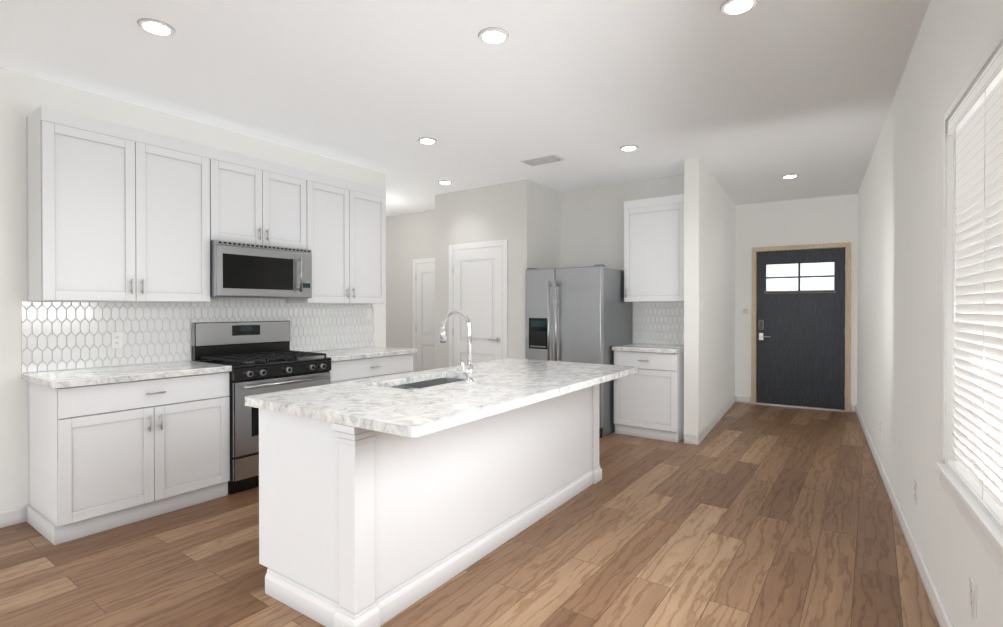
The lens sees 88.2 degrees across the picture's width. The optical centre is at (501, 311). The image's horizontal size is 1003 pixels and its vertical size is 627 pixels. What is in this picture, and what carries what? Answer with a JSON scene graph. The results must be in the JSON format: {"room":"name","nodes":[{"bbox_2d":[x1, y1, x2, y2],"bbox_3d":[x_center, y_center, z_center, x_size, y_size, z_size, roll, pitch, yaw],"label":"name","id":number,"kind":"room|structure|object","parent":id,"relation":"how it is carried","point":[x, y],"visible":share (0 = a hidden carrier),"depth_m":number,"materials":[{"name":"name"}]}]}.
{"room":"kitchen","nodes":[
{"label":"kitchen","id":0,"kind":"room"},
{"bbox_2d":[0,67,385,510],"bbox_3d":[-2.956,-0.089,3.531,0.140,2.850,5.550,0,0,36],"label":"wall","id":1,"kind":"structure","parent":0,"point":[23,96],"depth_m":3.29,"materials":[{"name":"grey paint"}]},
{"bbox_2d":[0,505,25,527],"bbox_3d":[-3.769,1.294,2.274,0.014,0.100,2.545,0,0,36],"label":"baseboard","id":2,"kind":"structure","parent":1,"relation":"attached to","point":[12,516],"depth_m":3.25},
{"bbox_2d":[26,105,221,301],"bbox_3d":[-2.593,-0.655,3.628,0.327,1.171,1.036,0,0,36],"label":"upper cabinet","id":3,"kind":"object","parent":1,"relation":"attached to","point":[118,213],"depth_m":3.42,"materials":[{"name":"white paint"}]},
{"bbox_2d":[21,298,373,372],"bbox_3d":[-2.208,0.135,4.442,0.016,0.496,2.860,0,0,36],"label":"tile backsplash","id":4,"kind":"structure","parent":1,"relation":"attached to","point":[56,335],"depth_m":3.86,"materials":[{"name":"white tile"}]},
{"bbox_2d":[222,150,309,249],"bbox_3d":[-2.088,-0.893,4.332,0.327,0.704,0.820,0,0,36],"label":"upper cabinet","id":5,"kind":"object","parent":1,"relation":"attached to","point":[264,202],"depth_m":4.25,"materials":[{"name":"white paint"}]},
{"bbox_2d":[210,240,311,298],"bbox_3d":[-2.033,-0.325,4.295,0.462,0.423,0.812,0,0,36],"label":"microwave","id":6,"kind":"object","parent":5,"relation":"attached to","point":[242,270],"visible":0.98,"depth_m":4.13,"materials":[{"name":"silver metal"}]},
{"bbox_2d":[286,171,385,303],"bbox_3d":[-1.601,-0.664,5.014,0.327,1.171,0.976,0,0,36],"label":"upper cabinet","id":7,"kind":"object","parent":1,"relation":"attached to","point":[348,218],"depth_m":4.92,"materials":[{"name":"white paint"}]},
{"bbox_2d":[386,209,434,353],"bbox_3d":[-1.301,-0.118,8.109,2.420,2.850,0.120,0,0,36],"label":"wall","id":8,"kind":"structure","parent":0,"point":[410,237],"depth_m":8.21,"materials":[{"name":"grey paint"}]},
{"bbox_2d":[413,258,434,371],"bbox_3d":[-1.032,0.249,7.799,0.900,2.120,0.068,0,0,36],"label":"hall door","id":9,"kind":"structure","parent":8,"relation":"in","point":[424,310],"depth_m":7.94,"materials":[{"name":"white wood"}]},
{"bbox_2d":[0,0,930,216],"bbox_3d":[-0.448,-1.571,4.585,8.100,0.100,10.400,0,0,36],"label":"ceiling","id":10,"kind":"structure","parent":0,"point":[758,101],"depth_m":3.38,"materials":[{"name":"white paint"}]},
{"bbox_2d":[137,18,175,35],"bbox_3d":[-1.828,-1.502,2.745,0.170,0.012,0.170,0,0,36],"label":"recessed light","id":11,"kind":"object","parent":10,"relation":"in","point":[155,27],"visible":1,"depth_m":2.73,"materials":[{"name":"white plastic"}]},
{"bbox_2d":[418,137,436,143],"bbox_3d":[-0.658,-1.514,4.601,0.170,0.012,0.170,0,0,36],"label":"recessed light","id":12,"kind":"object","parent":10,"relation":"in","point":[425,140],"visible":0.96,"depth_m":4.57,"materials":[{"name":"white plastic"}]},
{"bbox_2d":[438,180,451,183],"bbox_3d":[-0.665,-1.524,6.119,0.170,0.012,0.170,0,0,36],"label":"recessed light","id":13,"kind":"object","parent":10,"relation":"in","point":[445,182],"visible":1,"depth_m":6.09,"materials":[{"name":"white plastic"}]},
{"bbox_2d":[478,27,508,44],"bbox_3d":[-0.043,-1.503,2.832,0.170,0.012,0.170,0,0,36],"label":"recessed light","id":14,"kind":"object","parent":10,"relation":"in","point":[493,35],"visible":1,"depth_m":2.81,"materials":[{"name":"white plastic"}]},
{"bbox_2d":[521,155,564,166],"bbox_3d":[0.414,-1.515,5.223,0.400,0.018,0.200,0,0,36],"label":"ceiling vent","id":15,"kind":"object","parent":10,"relation":"in","point":[543,160],"visible":1,"depth_m":5.19,"materials":[{"name":"white metal"}]},
{"bbox_2d":[620,145,638,150],"bbox_3d":[1.186,-1.515,4.805,0.170,0.012,0.170,0,0,36],"label":"recessed light","id":16,"kind":"object","parent":10,"relation":"in","point":[628,147],"visible":0.96,"depth_m":4.78,"materials":[{"name":"white plastic"}]},
{"bbox_2d":[720,0,757,15],"bbox_3d":[1.165,-1.501,2.544,0.170,0.012,0.170,0,0,36],"label":"recessed light","id":17,"kind":"object","parent":10,"relation":"in","point":[732,7],"visible":1,"depth_m":2.54,"materials":[{"name":"white plastic"}]},
{"bbox_2d":[782,174,798,177],"bbox_3d":[3.252,-1.522,5.835,0.170,0.012,0.170,0,0,36],"label":"recessed light","id":18,"kind":"object","parent":10,"relation":"in","point":[790,176],"visible":1,"depth_m":5.82,"materials":[{"name":"white plastic"}]},
{"bbox_2d":[0,402,939,626],"bbox_3d":[-0.448,1.379,4.604,8.100,0.100,10.400,0,0,36],"label":"floor","id":19,"kind":"structure","parent":0,"point":[741,514],"depth_m":2.82,"materials":[{"name":"brown wood"}]},
{"bbox_2d":[22,361,231,544],"bbox_3d":[-2.489,0.864,3.506,0.650,0.945,1.002,0,0,36],"label":"base cabinet","id":20,"kind":"object","parent":19,"relation":"on","point":[112,447],"visible":1,"depth_m":3.25,"materials":[{"name":"white paint"}]},
{"bbox_2d":[192,321,330,494],"bbox_3d":[-1.921,0.709,4.222,0.719,1.245,0.820,0,0,36],"label":"range","id":21,"kind":"object","parent":19,"relation":"on","point":[260,357],"visible":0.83,"depth_m":4.06,"materials":[{"name":"silver metal"}]},
{"bbox_2d":[308,346,417,383],"bbox_3d":[-1.413,0.854,5.008,0.650,0.945,1.042,0,0,36],"label":"base cabinet","id":22,"kind":"object","parent":19,"relation":"on","point":[352,364],"visible":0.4,"depth_m":4.83,"materials":[{"name":"white paint"}]},
{"bbox_2d":[245,377,601,626],"bbox_3d":[-0.200,0.897,3.312,0.810,0.880,2.474,0,0,36],"label":"kitchen island","id":23,"kind":"object","parent":19,"relation":"on","point":[383,499],"depth_m":2.43,"materials":[{"name":"white paint"}]},
{"bbox_2d":[244,358,637,440],"bbox_3d":[-0.122,0.447,3.214,1.208,0.062,2.423,0,0,36],"label":"island countertop","id":24,"kind":"structure","parent":23,"relation":"on","point":[373,405],"depth_m":2.62,"materials":[{"name":"white stone"}]},
{"bbox_2d":[440,309,475,380],"bbox_3d":[-0.284,0.202,3.098,0.255,0.430,0.112,0,0,36],"label":"faucet","id":25,"kind":"object","parent":24,"relation":"on","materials":[{"name":"silver metal"}]},
{"bbox_2d":[526,264,632,437],"bbox_3d":[0.891,0.412,5.986,0.940,1.818,0.953,0,0,36],"label":"refrigerator","id":26,"kind":"object","parent":19,"relation":"on","point":[580,314],"visible":0.5,"depth_m":5.62,"materials":[{"name":"silver metal"}]},
{"bbox_2d":[612,343,683,441],"bbox_3d":[1.651,0.850,5.638,0.690,0.945,0.638,0,0,36],"label":"base cabinet","id":27,"kind":"object","parent":19,"relation":"on","point":[649,399],"visible":0.73,"depth_m":5.38,"materials":[{"name":"white paint"}]},
{"bbox_2d":[435,179,532,368],"bbox_3d":[-0.255,-0.107,6.461,1.440,2.850,0.120,0,0,36],"label":"wall","id":28,"kind":"structure","parent":0,"point":[502,211],"depth_m":6.28,"materials":[{"name":"grey paint"}]},
{"bbox_2d":[449,240,507,366],"bbox_3d":[-0.319,0.233,6.390,0.920,2.170,0.068,0,0,36],"label":"pantry door","id":29,"kind":"structure","parent":28,"relation":"in","point":[478,286],"depth_m":6.38,"materials":[{"name":"white wood"}]},
{"bbox_2d":[533,182,561,268],"bbox_3d":[0.521,-0.107,6.410,0.120,2.850,0.700,0,0,36],"label":"wall","id":30,"kind":"structure","parent":0,"point":[547,227],"depth_m":6.35,"materials":[{"name":"grey paint"}]},
{"bbox_2d":[562,174,683,344],"bbox_3d":[1.451,-0.106,6.248,1.820,2.850,0.120,0,0,36],"label":"wall","id":31,"kind":"structure","parent":0,"point":[592,226],"depth_m":6.33,"materials":[{"name":"grey paint"}]},
{"bbox_2d":[624,194,683,301],"bbox_3d":[1.735,-0.671,5.741,0.680,1.126,0.358,0,0,36],"label":"upper cabinet","id":32,"kind":"object","parent":31,"relation":"attached to","point":[653,249],"visible":0.83,"depth_m":5.62,"materials":[{"name":"white paint"}]},
{"bbox_2d":[634,302,683,344],"bbox_3d":[1.840,0.134,5.891,0.680,0.481,0.008,0,0,36],"label":"tile backsplash","id":33,"kind":"structure","parent":31,"relation":"attached to","point":[658,322],"depth_m":5.91,"materials":[{"name":"white tile"}]},
{"bbox_2d":[684,158,735,444],"bbox_3d":[2.641,-0.107,6.403,0.140,2.850,2.880,0,0,31],"label":"wall","id":34,"kind":"structure","parent":0,"point":[709,263],"depth_m":5.55,"materials":[{"name":"grey paint"}]},
{"bbox_2d":[684,396,734,444],"bbox_3d":[2.666,1.268,6.333,0.230,0.100,2.782,0,0,36],"label":"baseboard","id":35,"kind":"structure","parent":34,"relation":"attached to","point":[693,435],"depth_m":5.21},
{"bbox_2d":[735,194,857,404],"bbox_3d":[3.986,-0.112,7.226,1.910,2.850,0.120,0,0,31],"label":"wall","id":36,"kind":"structure","parent":0,"point":[825,220],"depth_m":7.19,"materials":[{"name":"grey paint"}]},
{"bbox_2d":[735,395,750,402],"bbox_3d":[3.481,1.262,7.462,0.210,0.100,0.014,0,0,31],"label":"baseboard","id":37,"kind":"structure","parent":36,"relation":"attached to","point":[742,399],"depth_m":7.46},
{"bbox_2d":[743,308,747,315],"bbox_3d":[3.507,0.012,7.439,0.070,0.116,0.008,0,0,31],"label":"light switch","id":38,"kind":"object","parent":36,"relation":"attached to","point":[745,311],"visible":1,"depth_m":7.44,"materials":[{"name":"white plastic"}]},
{"bbox_2d":[751,242,850,411],"bbox_3d":[4.057,0.204,7.063,1.175,2.220,0.175,0,0,36],"label":"front door","id":39,"kind":"structure","parent":36,"relation":"in","point":[801,341],"depth_m":7.05,"materials":[{"name":"black wood"}]},
{"bbox_2d":[851,404,855,411],"bbox_3d":[4.612,1.266,6.777,0.065,0.100,0.014,0,0,31],"label":"baseboard","id":40,"kind":"structure","parent":36,"relation":"attached to","point":[853,407],"depth_m":6.77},
{"bbox_2d":[857,0,1002,626],"bbox_3d":[2.138,-0.082,2.471,0.150,2.850,10.170,0,0,31],"label":"wall","id":41,"kind":"structure","parent":0,"point":[900,300],"depth_m":2.66,"materials":[{"name":"grey paint"}]},
{"bbox_2d":[856,405,953,626],"bbox_3d":[2.050,1.293,2.492,0.014,0.100,10.000,0,0,31],"label":"baseboard","id":42,"kind":"structure","parent":41,"relation":"attached to","point":[938,606],"depth_m":2.83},
{"bbox_2d":[914,480,916,504],"bbox_3d":[2.248,0.981,2.814,0.007,0.116,0.070,0,0,31],"label":"outlet","id":43,"kind":"object","parent":41,"relation":"attached to","point":[915,492],"visible":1,"depth_m":2.79,"materials":[{"name":"white plastic"}]},
{"bbox_2d":[934,29,1002,571],"bbox_3d":[1.431,-0.040,1.345,0.165,1.580,1.990,0,0,31],"label":"window","id":44,"kind":"structure","parent":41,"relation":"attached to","point":[975,125],"depth_m":1.84,"materials":[{"name":"white plastic"}]},
{"bbox_2d":[970,576,976,618],"bbox_3d":[1.627,0.987,1.788,0.007,0.116,0.070,0,0,31],"label":"outlet","id":45,"kind":"object","parent":41,"relation":"attached to","point":[973,597],"visible":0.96,"depth_m":1.77,"materials":[{"name":"white plastic"}]},
{"label":"outside","id":46,"kind":"structure","parent":0,"visible":0},
{"bbox_2d":[993,383,1002,465],"bbox_3d":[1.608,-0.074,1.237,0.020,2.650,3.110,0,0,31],"label":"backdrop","id":47,"kind":"structure","parent":46,"point":[995,459],"depth_m":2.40,"materials":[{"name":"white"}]}
]}

